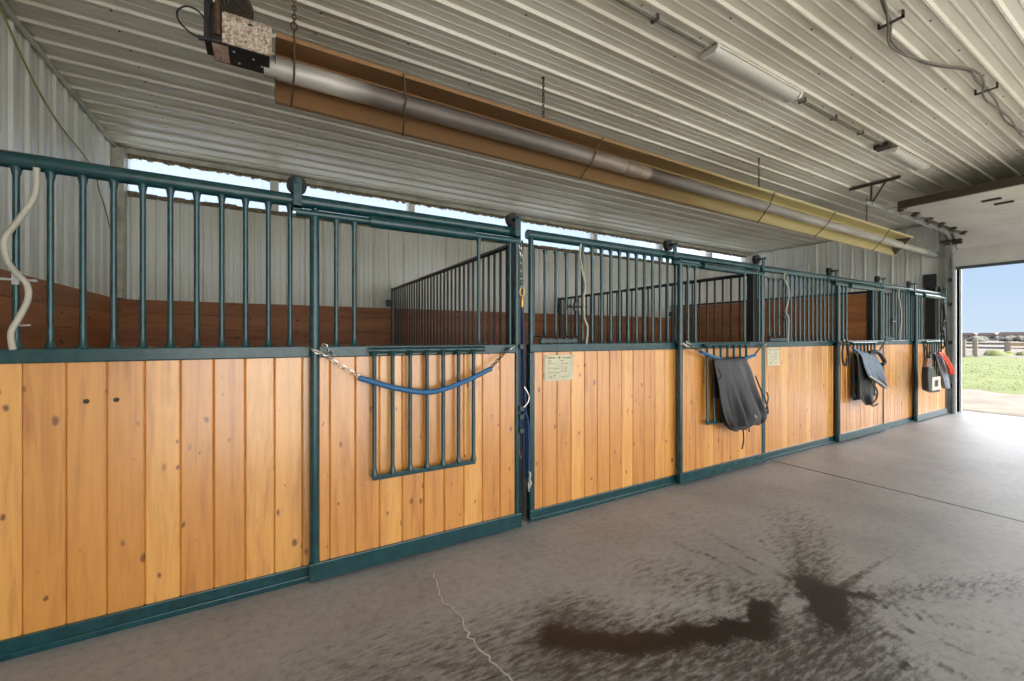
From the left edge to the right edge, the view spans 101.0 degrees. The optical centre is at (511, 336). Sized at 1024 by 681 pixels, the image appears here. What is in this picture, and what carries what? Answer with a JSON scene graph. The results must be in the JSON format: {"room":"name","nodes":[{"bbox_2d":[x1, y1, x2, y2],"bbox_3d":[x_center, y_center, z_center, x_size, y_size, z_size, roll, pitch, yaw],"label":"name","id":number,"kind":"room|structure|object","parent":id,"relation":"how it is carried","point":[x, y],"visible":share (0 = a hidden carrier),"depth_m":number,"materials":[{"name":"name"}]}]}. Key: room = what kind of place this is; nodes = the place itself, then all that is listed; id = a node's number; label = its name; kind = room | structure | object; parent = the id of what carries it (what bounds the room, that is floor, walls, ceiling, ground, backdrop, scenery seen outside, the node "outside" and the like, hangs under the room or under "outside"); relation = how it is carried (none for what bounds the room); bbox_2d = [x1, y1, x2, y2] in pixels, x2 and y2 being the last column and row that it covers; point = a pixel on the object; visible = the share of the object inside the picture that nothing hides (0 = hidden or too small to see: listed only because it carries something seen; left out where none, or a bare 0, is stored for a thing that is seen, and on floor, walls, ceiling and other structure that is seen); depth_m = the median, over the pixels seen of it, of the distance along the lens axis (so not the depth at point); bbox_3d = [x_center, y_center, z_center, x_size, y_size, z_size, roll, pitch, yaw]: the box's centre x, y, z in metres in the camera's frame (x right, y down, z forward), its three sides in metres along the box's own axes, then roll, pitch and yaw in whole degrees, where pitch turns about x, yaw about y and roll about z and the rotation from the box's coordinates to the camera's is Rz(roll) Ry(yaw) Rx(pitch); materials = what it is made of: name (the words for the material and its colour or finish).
{"room":"farm building","nodes":[
{"label":"farm building","id":0,"kind":"room"},
{"bbox_2d":[0,9,112,296],"bbox_3d":[-1.878,-0.500,0.091,0.168,3.800,11.250,0,0,-30],"label":"wall","id":1,"kind":"structure","parent":0,"point":[27,125],"depth_m":3.40,"materials":[{"name":"metal"}]},
{"bbox_2d":[0,6,109,227],"bbox_3d":[-3.863,-1.656,3.681,0.010,1.020,2.357,0,0,-30],"label":"wire","id":2,"kind":"object","parent":1,"relation":"attached to","point":[1,10],"visible":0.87,"depth_m":3.22,"materials":[{"name":"grey"}]},
{"bbox_2d":[0,269,117,348],"bbox_3d":[-3.603,0.482,3.247,0.033,1.835,3.640,0,0,-30],"label":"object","id":3,"kind":"structure","parent":1,"relation":"attached to","point":[66,298],"depth_m":3.41,"materials":[{"name":"brown wood"}]},
{"bbox_2d":[110,146,126,298],"bbox_3d":[-4.494,-1.291,4.822,0.114,1.698,0.139,0,0,-30],"label":"trim","id":4,"kind":"structure","parent":1,"relation":"attached to","point":[118,156],"depth_m":4.78,"materials":[{"name":"metal"}]},
{"bbox_2d":[122,147,748,317],"bbox_3d":[0.819,-0.400,8.062,12.860,4.000,0.138,0,0,-30],"label":"wall","id":5,"kind":"structure","parent":0,"point":[386,260],"depth_m":6.07,"materials":[{"name":"metal"}]},
{"bbox_2d":[118,299,670,441],"bbox_3d":[0.876,0.482,7.995,12.490,1.835,0.038,0,0,-30],"label":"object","id":6,"kind":"structure","parent":5,"relation":"attached to","point":[373,325],"depth_m":5.76,"materials":[{"name":"brown wood"}]},
{"bbox_2d":[127,154,745,268],"bbox_3d":[0.839,-1.897,8.003,12.285,0.517,0.040,0,0,-30],"label":"window","id":7,"kind":"structure","parent":5,"relation":"attached to","point":[129,156],"depth_m":6.07,"materials":[{"name":"clear glass"}]},
{"bbox_2d":[0,0,938,256],"bbox_3d":[3.646,-2.154,3.216,12.526,0.058,11.082,0,0,-30],"label":"trim","id":8,"kind":"structure","parent":5,"relation":"attached to","point":[4,6],"depth_m":5.61,"materials":[{"name":"metal"}]},
{"bbox_2d":[0,411,1023,680],"bbox_3d":[3.792,1.498,3.312,12.910,0.205,11.100,0,0,-30],"label":"floor","id":9,"kind":"structure","parent":0,"point":[896,553],"depth_m":2.30,"materials":[{"name":"concrete"}]},
{"bbox_2d":[0,149,514,661],"bbox_3d":[-1.305,0.291,2.376,3.060,2.217,0.072,0,0,-30],"label":"panel","id":10,"kind":"object","parent":9,"relation":"on","point":[137,484],"visible":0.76,"depth_m":2.08,"materials":[{"name":"brown wood"}]},
{"bbox_2d":[0,167,40,349],"bbox_3d":[-2.139,-0.345,1.836,0.128,0.805,0.042,0,0,-30],"label":"flexible hose","id":11,"kind":"object","parent":10,"relation":"hanging from","point":[20,217],"visible":1,"depth_m":1.83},
{"bbox_2d":[286,175,521,582],"bbox_3d":[-0.584,0.231,2.726,1.536,2.302,0.163,0,0,-30],"label":"door","id":12,"kind":"structure","parent":10,"relation":"attached to","point":[394,475],"depth_m":2.65,"materials":[{"name":"brown wood"}]},
{"bbox_2d":[308,343,514,394],"bbox_3d":[-0.552,0.199,2.663,1.328,0.327,0.082,0,0,-30],"label":"guard","id":13,"kind":"object","parent":12,"relation":"attached to","point":[489,369],"visible":1,"depth_m":2.57,"materials":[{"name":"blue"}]},
{"bbox_2d":[368,346,484,480],"bbox_3d":[-0.518,0.459,2.704,0.770,0.792,0.060,0,0,-30],"label":"grille","id":14,"kind":"object","parent":12,"relation":"attached to","point":[409,434],"depth_m":2.71,"materials":[{"name":"green metal"}]},
{"bbox_2d":[519,344,529,433],"bbox_3d":[0.089,0.375,3.067,0.075,0.646,0.038,0,0,-30],"label":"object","id":15,"kind":"structure","parent":12,"relation":"attached to","point":[521,346],"depth_m":3.06,"materials":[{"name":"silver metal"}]},
{"bbox_2d":[519,241,531,491],"bbox_3d":[0.082,0.202,3.149,0.111,1.902,0.089,0,0,-30],"label":"lead rope","id":16,"kind":"object","parent":12,"relation":"hanging from","point":[525,454],"visible":0.9,"depth_m":3.14,"materials":[{"name":"blue fabric"}]},
{"bbox_2d":[386,240,522,519],"bbox_3d":[-0.912,0.330,4.808,0.123,2.141,3.725,0,0,-31],"label":"wall","id":17,"kind":"structure","parent":9,"relation":"on","point":[398,303],"depth_m":4.38,"materials":[{"name":"teal metal"}]},
{"bbox_2d":[525,229,759,521],"bbox_3d":[1.441,0.291,3.965,3.055,2.217,0.095,0,0,-30],"label":"panel","id":18,"kind":"object","parent":9,"relation":"on","point":[608,433],"visible":0.88,"depth_m":3.56,"materials":[{"name":"brown wood"}]},
{"bbox_2d":[544,355,573,380],"bbox_3d":[0.376,0.243,3.337,0.286,0.203,0.006,0,0,-30],"label":"card","id":19,"kind":"object","parent":18,"relation":"attached to","point":[556,367],"visible":1,"depth_m":3.33,"materials":[{"name":"paper"}]},
{"bbox_2d":[579,244,588,343],"bbox_3d":[0.589,-0.347,3.424,0.099,0.808,0.042,0,0,-30],"label":"flexible hose","id":20,"kind":"object","parent":18,"relation":"hanging from","point":[580,246],"visible":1,"depth_m":3.43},
{"bbox_2d":[663,240,765,483],"bbox_3d":[2.141,0.231,4.316,1.566,2.302,0.163,0,0,-30],"label":"door","id":21,"kind":"structure","parent":18,"relation":"hanging from","point":[706,447],"depth_m":4.15,"materials":[{"name":"brown wood"}]},
{"bbox_2d":[681,341,766,359],"bbox_3d":[2.186,0.141,4.261,1.388,0.213,0.083,0,0,-30],"label":"guard","id":22,"kind":"object","parent":21,"relation":"attached to","point":[683,344],"visible":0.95,"depth_m":4.05,"materials":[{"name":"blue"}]},
{"bbox_2d":[712,357,768,448],"bbox_3d":[2.334,0.668,4.226,0.842,0.928,0.200,0,0,-30],"label":"blanket","id":23,"kind":"object","parent":22,"relation":"hanging from","point":[742,405],"visible":1,"depth_m":4.20,"materials":[{"name":"black fabric"}]},
{"bbox_2d":[702,343,750,424],"bbox_3d":[2.202,0.459,4.292,0.770,0.792,0.060,0,0,-30],"label":"grille","id":24,"kind":"object","parent":21,"relation":"attached to","point":[711,406],"depth_m":4.20,"materials":[{"name":"green metal"}]},
{"bbox_2d":[557,274,756,342],"bbox_3d":[1.804,0.330,6.393,0.123,2.141,3.725,0,0,-31],"label":"wall","id":25,"kind":"structure","parent":9,"relation":"on","point":[751,279],"depth_m":5.50,"materials":[{"name":"black metal"}]},
{"bbox_2d":[669,290,875,341],"bbox_3d":[4.528,0.330,7.965,0.126,2.140,3.696,0,0,-30],"label":"wall","id":26,"kind":"structure","parent":9,"relation":"on","point":[859,305],"depth_m":7.52,"materials":[{"name":"brown wood"}]},
{"bbox_2d":[758,265,879,459],"bbox_3d":[4.162,0.291,5.552,3.095,2.217,0.095,0,0,-30],"label":"panel","id":27,"kind":"object","parent":9,"relation":"on","point":[801,390],"visible":0.8,"depth_m":5.20,"materials":[{"name":"brown wood"}]},
{"bbox_2d":[767,348,779,365],"bbox_3d":[3.031,0.229,4.886,0.260,0.207,0.006,0,0,-30],"label":"card","id":28,"kind":"object","parent":27,"relation":"attached to","point":[773,354],"visible":1,"depth_m":4.88,"materials":[{"name":"paper"}]},
{"bbox_2d":[783,273,789,341],"bbox_3d":[3.252,-0.348,4.978,0.137,0.809,0.042,0,0,-30],"label":"flexible hose","id":29,"kind":"object","parent":27,"relation":"hanging from","point":[784,273],"visible":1,"depth_m":4.99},
{"bbox_2d":[826,267,885,441],"bbox_3d":[4.870,0.231,5.908,1.586,2.302,0.163,0,0,-30],"label":"door","id":30,"kind":"structure","parent":27,"relation":"attached to","point":[854,419],"depth_m":5.74,"materials":[{"name":"brown wood"}]},
{"bbox_2d":[840,340,849,366],"bbox_3d":[4.320,0.219,5.454,0.131,0.348,0.176,0,0,25],"label":"halter","id":31,"kind":"object","parent":30,"relation":"hanging from","point":[846,343],"visible":1,"depth_m":5.44,"materials":[{"name":"black leather"}]},
{"bbox_2d":[850,341,876,400],"bbox_3d":[4.906,0.459,5.869,0.770,0.792,0.060,0,0,-30],"label":"grille","id":32,"kind":"object","parent":30,"relation":"attached to","point":[863,346],"depth_m":5.77,"materials":[{"name":"green metal"}]},
{"bbox_2d":[841,340,886,353],"bbox_3d":[4.920,0.143,5.856,1.378,0.215,0.084,0,0,-30],"label":"guard","id":33,"kind":"object","parent":30,"relation":"attached to","point":[853,348],"visible":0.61,"depth_m":5.64,"materials":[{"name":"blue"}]},
{"bbox_2d":[854,349,889,406],"bbox_3d":[4.893,0.552,5.722,0.730,0.767,0.198,0,0,-30],"label":"blanket","id":34,"kind":"object","parent":30,"relation":"hanging from","point":[869,369],"visible":1,"depth_m":5.69,"materials":[{"name":"black fabric"}]},
{"bbox_2d":[877,283,942,428],"bbox_3d":[6.671,0.291,7.016,2.645,2.217,0.095,0,0,-30],"label":"panel","id":35,"kind":"object","parent":9,"relation":"on","point":[899,355],"visible":0.7,"depth_m":6.72,"materials":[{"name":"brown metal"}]},
{"bbox_2d":[898,289,901,340],"bbox_3d":[6.133,-0.348,6.665,0.139,0.808,0.029,0,0,-30],"label":"flexible hose","id":36,"kind":"object","parent":35,"relation":"hanging from","point":[899,289],"visible":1,"depth_m":6.67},
{"bbox_2d":[906,281,947,420],"bbox_3d":[7.194,0.231,7.264,1.566,2.302,0.163,0,0,-30],"label":"door","id":37,"kind":"structure","parent":35,"relation":"attached to","point":[927,405],"depth_m":7.06,"materials":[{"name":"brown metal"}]},
{"bbox_2d":[921,343,940,391],"bbox_3d":[6.629,0.486,6.672,0.556,0.796,0.090,0,0,-30],"label":"tool bag","id":38,"kind":"object","parent":37,"relation":"hanging from","point":[931,382],"visible":1,"depth_m":6.57,"materials":[{"name":"black fabric"}]},
{"bbox_2d":[924,341,942,376],"bbox_3d":[7.238,0.459,7.230,0.770,0.792,0.060,0,0,-30],"label":"grille","id":39,"kind":"object","parent":37,"relation":"attached to","point":[932,346],"depth_m":7.21,"materials":[{"name":"green metal"}]},
{"bbox_2d":[930,353,950,388],"bbox_3d":[7.295,0.572,7.172,0.692,0.615,0.103,0,0,-28],"label":"towel","id":40,"kind":"object","parent":37,"relation":"hanging from","point":[945,383],"visible":0.91,"depth_m":7.15,"materials":[{"name":"grey fabric"}]},
{"bbox_2d":[940,302,947,356],"bbox_3d":[7.463,-0.125,7.286,0.303,0.959,0.054,0,0,-30],"label":"bridle","id":41,"kind":"object","parent":37,"relation":"hanging from","point":[943,307],"visible":0.99,"depth_m":7.27,"materials":[{"name":"black leather"}]},
{"bbox_2d":[936,352,954,373],"bbox_3d":[7.272,0.440,7.058,0.622,0.380,0.093,0,0,-25],"label":"cloth","id":42,"kind":"object","parent":37,"relation":"hanging from","point":[950,368],"visible":1,"depth_m":7.04,"materials":[{"name":"red fabric"}]},
{"bbox_2d":[4,0,1023,253],"bbox_3d":[3.604,-2.291,3.289,12.860,0.219,11.250,0,0,-30],"label":"ceiling","id":43,"kind":"structure","parent":0,"point":[151,84],"depth_m":3.78,"materials":[{"name":"metal"}]},
{"bbox_2d":[176,0,939,257],"bbox_3d":[3.159,-1.792,5.143,11.425,0.825,0.320,0,0,-30],"label":"heater","id":44,"kind":"object","parent":43,"relation":"hanging from","point":[307,76],"visible":0.98,"depth_m":3.17,"materials":[{"name":"metal"}]},
{"bbox_2d":[214,45,225,59],"bbox_3d":[-1.592,-1.551,2.305,0.050,0.002,0.117,0,0,-30],"label":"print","id":45,"kind":"object","parent":44,"relation":"on","point":[219,50],"depth_m":2.30},
{"bbox_2d":[219,0,251,18],"bbox_3d":[-1.519,-1.815,2.307,0.166,0.166,0.008,0,0,-30],"label":"grille","id":46,"kind":"object","parent":44,"relation":"attached to","point":[242,8],"depth_m":2.32,"materials":[{"name":"black metal"}]},
{"bbox_2d":[615,0,704,47],"bbox_3d":[0.387,-2.177,2.541,2.430,0.038,0.060,0,0,-30],"label":"conduit","id":47,"kind":"object","parent":43,"relation":"attached to","point":[653,19],"visible":1,"depth_m":2.90,"materials":[{"name":"grey metal"}]},
{"bbox_2d":[700,43,802,103],"bbox_3d":[2.019,-2.157,3.505,1.228,0.052,0.156,0,0,-30],"label":"ceiling lamp","id":48,"kind":"object","parent":43,"relation":"attached to","point":[717,54],"visible":1,"depth_m":3.43,"materials":[{"name":"white plastic"}]},
{"bbox_2d":[797,97,882,145],"bbox_3d":[3.379,-2.177,4.299,1.830,0.038,0.060,0,0,-30],"label":"conduit","id":49,"kind":"object","parent":43,"relation":"attached to","point":[800,101],"visible":0.96,"depth_m":4.20,"materials":[{"name":"grey metal"}]},
{"bbox_2d":[873,141,892,151],"bbox_3d":[4.249,-2.164,4.817,0.195,0.048,0.140,0,0,-30],"label":"junction box","id":50,"kind":"object","parent":43,"relation":"attached to","point":[887,145],"visible":0.98,"depth_m":4.77,"materials":[{"name":"brown"}]},
{"bbox_2d":[881,146,929,171],"bbox_3d":[4.812,-2.157,5.146,1.008,0.052,0.156,0,0,-30],"label":"ceiling lamp","id":51,"kind":"object","parent":43,"relation":"attached to","point":[897,153],"visible":0.98,"depth_m":5.08,"materials":[{"name":"white plastic"}]},
{"bbox_2d":[887,149,927,169],"bbox_3d":[4.812,-2.151,5.146,0.956,0.034,0.124,0,0,-30],"label":"diffuser","id":52,"kind":"object","parent":51,"relation":"attached to","point":[900,155],"depth_m":5.10,"materials":[{"name":"grey plastic"}]},
{"bbox_2d":[877,0,1023,137],"bbox_3d":[3.991,-2.172,3.676,4.603,0.049,0.268,0,0,-30],"label":"cable","id":53,"kind":"object","parent":43,"relation":"attached to","point":[889,22],"visible":1,"depth_m":3.35,"materials":[{"name":"grey plastic"}]},
{"bbox_2d":[749,222,994,407],"bbox_3d":[9.098,-0.500,6.495,0.198,3.800,11.250,0,0,-30],"label":"wall","id":54,"kind":"structure","parent":0,"point":[852,262],"depth_m":8.85,"materials":[{"name":"metal"}]},
{"bbox_2d":[781,264,808,298],"bbox_3d":[6.826,-1.230,10.188,0.040,0.950,0.610,0,0,-30],"label":"window","id":55,"kind":"structure","parent":54,"relation":"in","point":[805,268],"depth_m":10.13,"materials":[{"name":"white glass"}]},
{"bbox_2d":[849,175,962,412],"bbox_3d":[6.543,-0.397,6.793,3.650,3.573,0.580,0,0,-30],"label":"door track","id":56,"kind":"object","parent":54,"relation":"attached to","point":[952,242],"visible":0.92,"depth_m":7.59,"materials":[{"name":"brown"}]},
{"bbox_2d":[886,175,1023,269],"bbox_3d":[7.854,-1.577,5.083,3.190,0.695,4.305,0,0,-30],"label":"door","id":57,"kind":"structure","parent":56,"relation":"attached to","point":[991,213],"depth_m":6.53,"materials":[{"name":"white metal"}]},
{"bbox_2d":[923,274,935,338],"bbox_3d":[8.016,-0.580,8.098,0.058,1.240,0.170,0,0,-30],"label":"upper cabinet","id":58,"kind":"object","parent":54,"relation":"attached to","point":[929,281],"visible":1,"depth_m":8.09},
{"bbox_2d":[945,225,958,412],"bbox_3d":[8.210,-0.390,7.870,0.345,3.580,0.120,0,0,-30],"label":"trim","id":59,"kind":"structure","parent":54,"relation":"attached to","point":[948,252],"depth_m":7.79,"materials":[{"name":"grey metal"}]},
{"bbox_2d":[954,247,961,413],"bbox_3d":[8.261,-0.125,7.813,0.355,3.050,0.028,0,0,-30],"label":"trim","id":60,"kind":"structure","parent":54,"relation":"attached to","point":[960,270],"depth_m":7.88,"materials":[{"name":"grey metal"}]},
{"label":"outside","id":61,"kind":"structure","parent":0,"visible":0},
{"bbox_2d":[966,341,1023,357],"bbox_3d":[169.652,1.495,145.287,350.500,0.189,320.000,0,0,-30],"label":"field","id":62,"kind":"structure","parent":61,"point":[968,350],"depth_m":47.30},
{"bbox_2d":[962,333,977,339],"bbox_3d":[187.717,-0.150,174.351,8.800,3.100,7.800,0,0,-30],"label":"house","id":63,"kind":"structure","parent":62,"relation":"on","point":[966,336],"depth_m":171.25,"materials":[{"name":"grey"}]},
{"bbox_2d":[972,339,977,356],"bbox_3d":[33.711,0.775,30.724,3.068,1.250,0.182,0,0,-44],"label":"fence post","id":64,"kind":"object","parent":62,"relation":"on","point":[974,341],"visible":1,"depth_m":29.69,"materials":[{"name":"beige wood"}]},
{"bbox_2d":[966,336,985,341],"bbox_3d":[139.761,1.033,127.145,3.430,2.450,4.126,0,0,-30],"label":"tree","id":65,"kind":"object","parent":62,"relation":"on","point":[980,339],"visible":0.62,"depth_m":126.29,"materials":[{"name":"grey plant"}]},
{"bbox_2d":[966,342,1004,351],"bbox_3d":[45.867,0.925,42.912,0.318,0.950,6.584,0,0,-16],"label":"fence","id":66,"kind":"object","parent":62,"relation":"on","point":[966,342],"visible":0.2,"depth_m":40.94,"materials":[{"name":"beige wood"}]},
{"bbox_2d":[977,333,998,340],"bbox_3d":[187.178,-0.100,165.353,8.800,3.000,5.800,0,0,-30],"label":"house","id":67,"kind":"structure","parent":62,"relation":"on","point":[991,336],"depth_m":162.48,"materials":[{"name":"grey"}]},
{"bbox_2d":[983,350,1012,355],"bbox_3d":[36.474,1.551,31.707,1.858,1.219,1.531,0,0,-30],"label":"clump","id":68,"kind":"object","parent":62,"relation":"on","point":[987,352],"visible":0.41,"depth_m":31.35,"materials":[{"name":"green plant"}]},
{"bbox_2d":[999,335,1016,341],"bbox_3d":[154.779,1.065,131.730,4.263,3.110,4.067,0,0,-30],"label":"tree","id":69,"kind":"object","parent":62,"relation":"on","point":[1007,338],"visible":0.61,"depth_m":130.62,"materials":[{"name":"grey plant"}]},
{"bbox_2d":[997,332,1023,337],"bbox_3d":[186.639,-0.200,156.356,8.800,3.200,7.800,0,0,-30],"label":"house","id":70,"kind":"structure","parent":62,"relation":"on","point":[1001,334],"depth_m":154.60,"materials":[{"name":"grey"}]},
{"bbox_2d":[1005,342,1023,351],"bbox_3d":[47.491,0.950,37.664,0.300,0.900,4.500,0,0,-30],"label":"fence","id":71,"kind":"object","parent":62,"relation":"on","point":[1008,345],"visible":0.88,"depth_m":39.29,"materials":[{"name":"beige wood"}]},
{"bbox_2d":[1006,351,1023,355],"bbox_3d":[38.752,1.507,32.396,1.067,0.917,1.560,0,0,-30],"label":"clump","id":72,"kind":"object","parent":62,"relation":"on","point":[1008,352],"visible":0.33,"depth_m":32.32,"materials":[{"name":"green plant"}]},
{"bbox_2d":[1012,336,1023,341],"bbox_3d":[148.370,0.983,122.747,3.975,2.818,3.529,0,0,-30],"label":"tree","id":73,"kind":"object","parent":62,"relation":"on","point":[1018,338],"visible":0.94,"depth_m":122.09,"materials":[{"name":"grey plant"}]},
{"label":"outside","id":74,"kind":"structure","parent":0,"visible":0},
{"bbox_2d":[962,389,1023,416],"bbox_3d":[126.680,1.658,120.217,460.000,0.485,320.000,0,0,-30],"label":"ground","id":75,"kind":"structure","parent":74,"point":[973,400],"depth_m":9.12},
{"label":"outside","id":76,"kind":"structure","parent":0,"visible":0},
{"bbox_2d":[962,356,1023,394],"bbox_3d":[18.674,1.376,27.972,28.549,0.071,49.500,0,0,-30],"label":"meadow","id":77,"kind":"structure","parent":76,"point":[993,361],"depth_m":15.75,"materials":[{"name":"green plant"}]},
{"bbox_2d":[962,339,965,356],"bbox_3d":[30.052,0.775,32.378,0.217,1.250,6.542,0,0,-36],"label":"fence post","id":78,"kind":"object","parent":77,"relation":"on","point":[963,340],"visible":0.13,"depth_m":29.74,"materials":[{"name":"beige wood"}]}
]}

